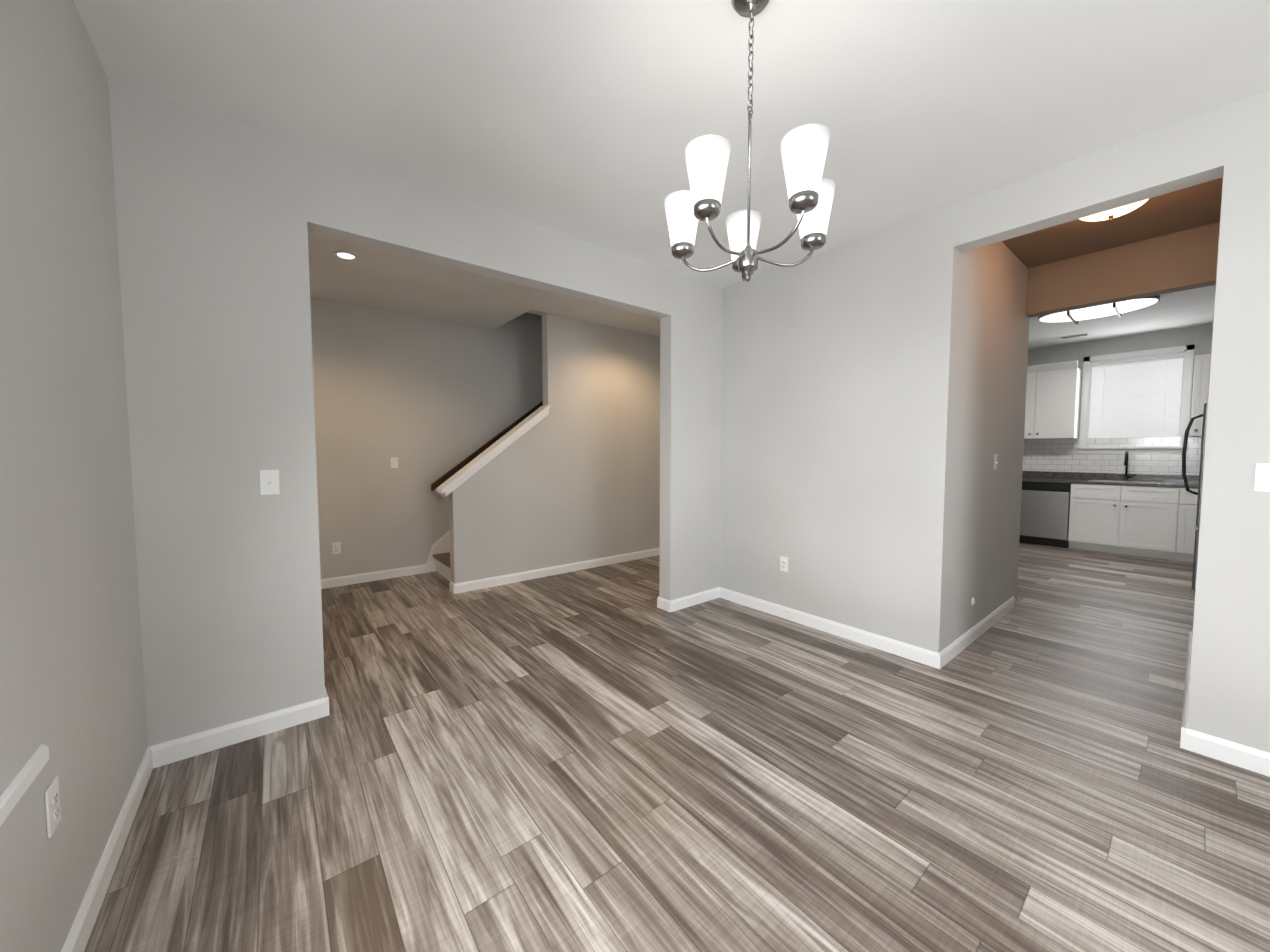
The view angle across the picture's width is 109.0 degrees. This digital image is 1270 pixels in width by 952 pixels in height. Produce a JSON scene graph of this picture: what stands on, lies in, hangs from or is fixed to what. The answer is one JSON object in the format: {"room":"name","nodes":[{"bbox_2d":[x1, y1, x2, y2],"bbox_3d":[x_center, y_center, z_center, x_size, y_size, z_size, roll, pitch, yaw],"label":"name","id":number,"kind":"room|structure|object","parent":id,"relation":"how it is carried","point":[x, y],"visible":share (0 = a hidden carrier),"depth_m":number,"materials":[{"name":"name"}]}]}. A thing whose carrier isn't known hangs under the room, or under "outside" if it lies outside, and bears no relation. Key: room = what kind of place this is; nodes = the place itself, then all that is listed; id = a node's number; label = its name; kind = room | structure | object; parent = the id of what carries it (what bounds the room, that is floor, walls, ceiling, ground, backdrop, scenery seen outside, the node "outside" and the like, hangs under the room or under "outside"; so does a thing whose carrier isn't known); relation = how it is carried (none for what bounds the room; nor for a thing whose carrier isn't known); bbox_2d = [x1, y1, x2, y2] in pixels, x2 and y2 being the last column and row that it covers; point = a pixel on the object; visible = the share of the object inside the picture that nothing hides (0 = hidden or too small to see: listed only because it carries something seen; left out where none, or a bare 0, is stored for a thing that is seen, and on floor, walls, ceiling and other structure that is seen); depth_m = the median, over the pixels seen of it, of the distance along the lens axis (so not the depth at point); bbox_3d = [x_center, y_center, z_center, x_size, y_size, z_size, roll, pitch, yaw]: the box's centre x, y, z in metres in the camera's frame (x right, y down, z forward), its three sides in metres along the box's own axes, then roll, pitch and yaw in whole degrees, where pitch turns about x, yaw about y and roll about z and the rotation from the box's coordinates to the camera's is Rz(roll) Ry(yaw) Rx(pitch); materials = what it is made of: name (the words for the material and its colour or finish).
{"room":"dining room","nodes":[
{"label":"dining room","id":0,"kind":"room"},
{"bbox_2d":[0,0,147,951],"bbox_3d":[-0.872,-0.072,0.271,0.130,2.740,9.190,-2,4,-39],"label":"wall","id":1,"kind":"structure","parent":0,"point":[72,695],"depth_m":1.22,"materials":[{"name":"paint"}]},
{"bbox_2d":[0,744,48,825],"bbox_3d":[-0.738,0.690,0.172,0.126,0.030,2.205,-2,4,-39],"label":"window sill","id":2,"kind":"structure","parent":1,"relation":"attached to","point":[17,787],"depth_m":0.95,"materials":[{"name":"paint"}]},
{"bbox_2d":[44,776,60,837],"bbox_3d":[-1.401,0.796,1.092,0.008,0.115,0.070,-2,4,-39],"label":"electrical outlet","id":3,"kind":"object","parent":1,"relation":"attached to","point":[52,805],"visible":1,"depth_m":1.08,"materials":[{"name":"white plastic"}]},
{"bbox_2d":[61,744,156,951],"bbox_3d":[-0.021,1.301,-0.607,0.014,0.092,6.385,-2,4,-39],"label":"baseboard","id":4,"kind":"structure","parent":1,"relation":"attached to","point":[77,939],"depth_m":1.39,"materials":[{"name":"paint"}]},
{"bbox_2d":[310,298,513,578],"bbox_3d":[-1.412,-1.687,5.557,5.982,5.400,0.130,-2,4,-39],"label":"wall","id":5,"kind":"structure","parent":0,"point":[427,402],"depth_m":4.68,"materials":[{"name":"paint"}]},
{"bbox_2d":[332,542,340,553],"bbox_3d":[-2.901,0.701,4.405,0.070,0.115,0.008,-2,4,-39],"label":"outlet","id":6,"kind":"object","parent":5,"relation":"attached to","point":[336,547],"visible":1,"depth_m":4.40,"materials":[{"name":"white plastic"}]},
{"bbox_2d":[321,564,425,588],"bbox_3d":[-2.938,1.033,4.390,1.701,0.092,0.014,-2,4,-39],"label":"baseboard","id":7,"kind":"structure","parent":5,"relation":"attached to","point":[418,569],"depth_m":4.60,"materials":[{"name":"paint"}]},
{"bbox_2d":[391,457,397,468],"bbox_3d":[-2.487,-0.134,4.686,0.070,0.115,0.017,-2,4,-39],"label":"light switch","id":8,"kind":"object","parent":5,"relation":"attached to","point":[394,462],"visible":1,"depth_m":4.69,"materials":[{"name":"white plastic"}]},
{"bbox_2d":[426,531,449,572],"bbox_3d":[-0.780,-0.580,6.029,3.820,3.137,0.015,-2,4,-39],"label":"trim","id":9,"kind":"structure","parent":5,"relation":"attached to","point":[441,545],"depth_m":4.98,"materials":[{"name":"paint"}]},
{"bbox_2d":[431,401,542,490],"bbox_3d":[-0.966,-1.093,5.801,3.160,2.408,0.096,-2,4,-39],"label":"handrail","id":10,"kind":"object","parent":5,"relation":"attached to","point":[455,469],"visible":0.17,"depth_m":5.14,"materials":[{"name":"brown wood"}]},
{"bbox_2d":[108,79,722,746],"bbox_3d":[-0.667,-0.216,2.971,3.565,2.740,0.130,-2,4,-39],"label":"wall","id":11,"kind":"structure","parent":0,"point":[218,219],"depth_m":2.04,"materials":[{"name":"paint"}]},
{"bbox_2d":[157,691,328,766],"bbox_3d":[-1.760,1.157,2.079,0.593,0.092,0.014,-2,4,-39],"label":"baseboard","id":12,"kind":"structure","parent":11,"relation":"attached to","point":[295,715],"depth_m":2.05,"materials":[{"name":"paint"}]},
{"bbox_2d":[259,470,279,494],"bbox_3d":[-1.678,0.030,2.081,0.070,0.115,0.017,-2,4,-39],"label":"light switch","id":13,"kind":"object","parent":11,"relation":"attached to","point":[269,482],"visible":1,"depth_m":2.08,"materials":[{"name":"white plastic"}]},
{"bbox_2d":[665,587,720,611],"bbox_3d":[0.516,1.060,3.893,0.602,0.092,0.014,-2,4,-39],"label":"baseboard","id":14,"kind":"structure","parent":11,"relation":"attached to","point":[694,599],"depth_m":3.86,"materials":[{"name":"paint"}]},
{"bbox_2d":[449,310,659,583],"bbox_3d":[-0.144,-1.676,5.349,4.000,5.400,0.120,-2,4,-39],"label":"wall","id":15,"kind":"structure","parent":0,"point":[583,483],"depth_m":4.98,"materials":[{"name":"paint"}]},
{"bbox_2d":[436,405,549,496],"bbox_3d":[-1.363,-0.277,4.449,1.080,0.898,0.190,-2,4,-39],"label":"trim","id":16,"kind":"structure","parent":15,"relation":"on","point":[478,463],"depth_m":4.37,"materials":[{"name":"paint"}]},
{"bbox_2d":[452,548,659,593],"bbox_3d":[-0.107,0.977,5.434,4.013,0.092,0.014,-2,4,-39],"label":"baseboard","id":17,"kind":"structure","parent":15,"relation":"attached to","point":[462,587],"depth_m":4.78,"materials":[{"name":"paint"}]},
{"bbox_2d":[73,0,1269,336],"bbox_3d":[1.455,-1.595,1.967,5.982,0.120,9.060,-2,4,-39],"label":"ceiling","id":18,"kind":"structure","parent":0,"point":[585,120],"depth_m":1.81,"materials":[{"name":"paint"}]},
{"bbox_2d":[333,251,357,260],"bbox_3d":[-2.104,-1.602,3.298,0.156,0.008,0.156,-2,4,-39],"label":"recessed light","id":19,"kind":"object","parent":18,"relation":"in","point":[345,255],"visible":1,"depth_m":3.29,"materials":[{"name":"paint"}]},
{"bbox_2d":[664,0,835,281],"bbox_3d":[0.359,-1.066,1.426,0.549,0.878,0.555,-2,4,-39],"label":"chandelier","id":20,"kind":"object","parent":18,"relation":"hanging from","point":[810,189],"visible":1,"depth_m":1.41,"materials":[{"name":"white glass"}]},
{"bbox_2d":[84,542,1269,951],"bbox_3d":[2.860,1.187,3.323,9.682,0.100,9.190,-2,4,-39],"label":"floor","id":21,"kind":"structure","parent":0,"point":[608,758],"depth_m":1.74,"materials":[{"name":"wood"}]},
{"bbox_2d":[433,552,450,580],"bbox_3d":[-0.421,-0.425,5.803,3.945,2.848,0.824,-2,4,-39],"label":"staircase","id":22,"kind":"structure","parent":21,"relation":"on","point":[442,560],"depth_m":4.77,"materials":[{"name":"paint"}]},
{"bbox_2d":[720,204,1029,652],"bbox_3d":[1.990,-0.271,3.987,1.857,2.740,1.857,-2,4,-39],"label":"wall block","id":23,"kind":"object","parent":21,"relation":"on","point":[873,403],"visible":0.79,"depth_m":3.15,"materials":[{"name":"paint"}]},
{"bbox_2d":[780,556,787,571],"bbox_3d":[1.172,0.693,3.567,0.008,0.115,0.070,-2,4,-39],"label":"electrical outlet","id":24,"kind":"object","parent":23,"relation":"attached to","point":[783,563],"visible":1,"depth_m":3.56,"materials":[{"name":"white plastic"}]},
{"bbox_2d":[721,587,936,667],"bbox_3d":[1.293,1.085,3.432,0.014,0.092,1.705,-2,4,-39],"label":"baseboard","id":25,"kind":"structure","parent":23,"relation":"attached to","point":[921,655],"depth_m":3.22,"materials":[{"name":"paint"}]},
{"bbox_2d":[937,597,1014,668],"bbox_3d":[2.518,1.093,3.283,1.740,0.092,0.014,-2,4,-39],"label":"baseboard","id":26,"kind":"structure","parent":23,"relation":"attached to","point":[947,654],"depth_m":3.13,"materials":[{"name":"paint"}]},
{"bbox_2d":[994,454,997,469],"bbox_3d":[2.652,-0.102,3.324,0.070,0.115,0.017,-2,4,-39],"label":"light switch","id":27,"kind":"object","parent":23,"relation":"attached to","point":[995,461],"visible":1,"depth_m":3.32,"materials":[{"name":"white plastic"}]},
{"bbox_2d":[1019,481,1070,547],"bbox_3d":[5.898,0.520,6.531,0.612,0.883,0.594,-2,4,-39],"label":"dishwasher","id":28,"kind":"object","parent":21,"relation":"on","point":[1044,515],"visible":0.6,"depth_m":6.30,"materials":[{"name":"silver metal"}]},
{"bbox_2d":[1068,483,1171,558],"bbox_3d":[6.400,0.551,5.910,0.619,0.888,0.996,-2,4,-39],"label":"base cabinet","id":29,"kind":"object","parent":21,"relation":"on","point":[1151,522],"depth_m":5.75,"materials":[{"name":"paint"}]},
{"bbox_2d":[1164,487,1197,562],"bbox_3d":[6.968,0.589,5.200,0.619,0.888,1.056,-2,4,-39],"label":"base cabinet","id":30,"kind":"object","parent":21,"relation":"on","point":[1182,504],"depth_m":5.36,"materials":[{"name":"paint"}]},
{"bbox_2d":[1022,471,1198,487],"bbox_3d":[6.423,0.045,5.847,0.628,0.130,4.511,-2,4,-39],"label":"countertop","id":31,"kind":"structure","parent":30,"relation":"on","point":[1158,480],"depth_m":6.06,"materials":[{"name":"stone"}]},
{"bbox_2d":[1123,451,1136,480],"bbox_3d":[6.513,-0.134,5.959,0.221,0.401,0.129,-2,4,-39],"label":"faucet","id":32,"kind":"object","parent":31,"relation":"on","point":[1126,477],"visible":1,"depth_m":6.03,"materials":[{"name":"brown metal"}]},
{"bbox_2d":[1182,403,1206,589],"bbox_3d":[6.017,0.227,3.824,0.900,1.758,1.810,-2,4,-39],"label":"fridge","id":33,"kind":"object","parent":21,"relation":"on","point":[1204,416],"visible":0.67,"depth_m":4.18,"materials":[{"name":"silver metal"}]},
{"bbox_2d":[995,241,1027,275],"bbox_3d":[2.041,-1.771,3.947,1.727,0.260,1.857,-2,4,-39],"label":"wall block","id":34,"kind":"object","parent":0,"point":[1005,249],"depth_m":3.39,"materials":[{"name":"paint"}]},
{"bbox_2d":[954,89,1269,752],"bbox_3d":[3.389,-0.103,0.856,0.130,2.740,4.788,-2,4,-39],"label":"wall","id":35,"kind":"structure","parent":0,"point":[1229,691],"depth_m":1.90,"materials":[{"name":"paint"}]},
{"bbox_2d":[1180,719,1269,776],"bbox_3d":[3.586,1.238,0.566,0.014,0.092,3.716,-2,4,-39],"label":"baseboard","id":36,"kind":"structure","parent":35,"relation":"attached to","point":[1252,759],"depth_m":1.92,"materials":[{"name":"paint"}]},
{"bbox_2d":[1253,463,1269,491],"bbox_3d":[2.537,0.007,1.812,0.017,0.115,0.070,-2,4,-39],"label":"light switch","id":37,"kind":"object","parent":35,"relation":"attached to","point":[1262,478],"visible":1,"depth_m":1.83,"materials":[{"name":"white plastic"}]},
{"bbox_2d":[1002,177,1222,267],"bbox_3d":[2.908,-1.687,2.759,1.597,0.100,1.086,-2,4,-39],"label":"ceiling","id":38,"kind":"structure","parent":0,"point":[1194,206],"depth_m":3.01,"materials":[{"name":"paint"}]},
{"bbox_2d":[1080,199,1147,221],"bbox_3d":[2.784,-1.564,2.647,0.356,0.134,0.356,-2,4,-39],"label":"light","id":39,"kind":"object","parent":38,"relation":"attached to","point":[1111,214],"visible":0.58,"depth_m":2.63,"materials":[{"name":"white glass"}]},
{"bbox_2d":[1027,324,1212,438],"bbox_3d":[6.721,-0.512,6.055,0.130,3.000,4.515,-2,4,-39],"label":"wall","id":40,"kind":"structure","parent":0,"point":[1199,338],"depth_m":6.07,"materials":[{"name":"paint"}]},
{"bbox_2d":[1024,361,1081,438],"bbox_3d":[5.897,-1.071,6.671,0.349,1.050,0.901,-2,4,-39],"label":"upper cabinet","id":41,"kind":"object","parent":40,"relation":"attached to","point":[1052,406],"depth_m":6.40,"materials":[{"name":"paint"}]},
{"bbox_2d":[1023,437,1201,474],"bbox_3d":[6.667,-0.270,6.024,0.008,0.480,4.511,-2,4,-39],"label":"backsplash","id":42,"kind":"structure","parent":40,"relation":"attached to","point":[1057,455],"depth_m":6.22,"materials":[{"name":"white tile"}]},
{"bbox_2d":[1078,344,1193,453],"bbox_3d":[6.663,-0.978,6.063,0.180,1.350,0.996,-2,4,-39],"label":"kitchen window","id":43,"kind":"structure","parent":40,"relation":"in","point":[1140,394],"depth_m":6.03,"materials":[{"name":"fabric"}]},
{"bbox_2d":[1190,354,1210,436],"bbox_3d":[6.968,-0.954,5.334,0.349,0.960,0.512,-2,4,-39],"label":"upper cabinet","id":44,"kind":"object","parent":40,"relation":"attached to","point":[1201,366],"depth_m":5.38,"materials":[{"name":"paint"}]},
{"bbox_2d":[1028,285,1214,348],"bbox_3d":[5.108,-1.851,4.692,4.260,0.100,4.775,-2,4,-39],"label":"ceiling","id":45,"kind":"structure","parent":0,"point":[1183,309],"depth_m":5.43,"materials":[{"name":"paint"}]},
{"bbox_2d":[1058,333,1089,338],"bbox_3d":[5.871,-1.869,6.061,0.160,0.009,0.300,-2,4,-39],"label":"ceiling vent","id":46,"kind":"object","parent":45,"relation":"in","point":[1076,335],"visible":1,"depth_m":6.06,"materials":[{"name":"metal"}]},
{"bbox_2d":[1038,295,1159,323],"bbox_3d":[4.956,-1.767,4.886,0.600,0.088,0.920,-2,4,-39],"label":"light","id":47,"kind":"object","parent":45,"relation":"attached to","point":[1099,311],"visible":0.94,"depth_m":4.78,"materials":[{"name":"white glass"}]},
{"bbox_2d":[1026,222,1219,317],"bbox_3d":[3.583,-1.581,3.305,0.130,0.570,1.086,-2,4,-39],"label":"wall","id":48,"kind":"structure","parent":0,"point":[1177,261],"depth_m":3.26,"materials":[{"name":"paint"}]},
{"bbox_2d":[1187,183,1222,708],"bbox_3d":[3.257,-0.321,2.499,1.727,3.000,0.130,-2,4,-39],"label":"wall","id":49,"kind":"structure","parent":0,"point":[1205,432],"depth_m":2.41,"materials":[{"name":"paint"}]},
{"bbox_2d":[1182,631,1191,722],"bbox_3d":[3.113,1.132,2.554,1.721,0.092,0.014,-2,4,-39],"label":"baseboard","id":50,"kind":"structure","parent":49,"relation":"attached to","point":[1185,702],"depth_m":2.43,"materials":[{"name":"paint"}]}
]}

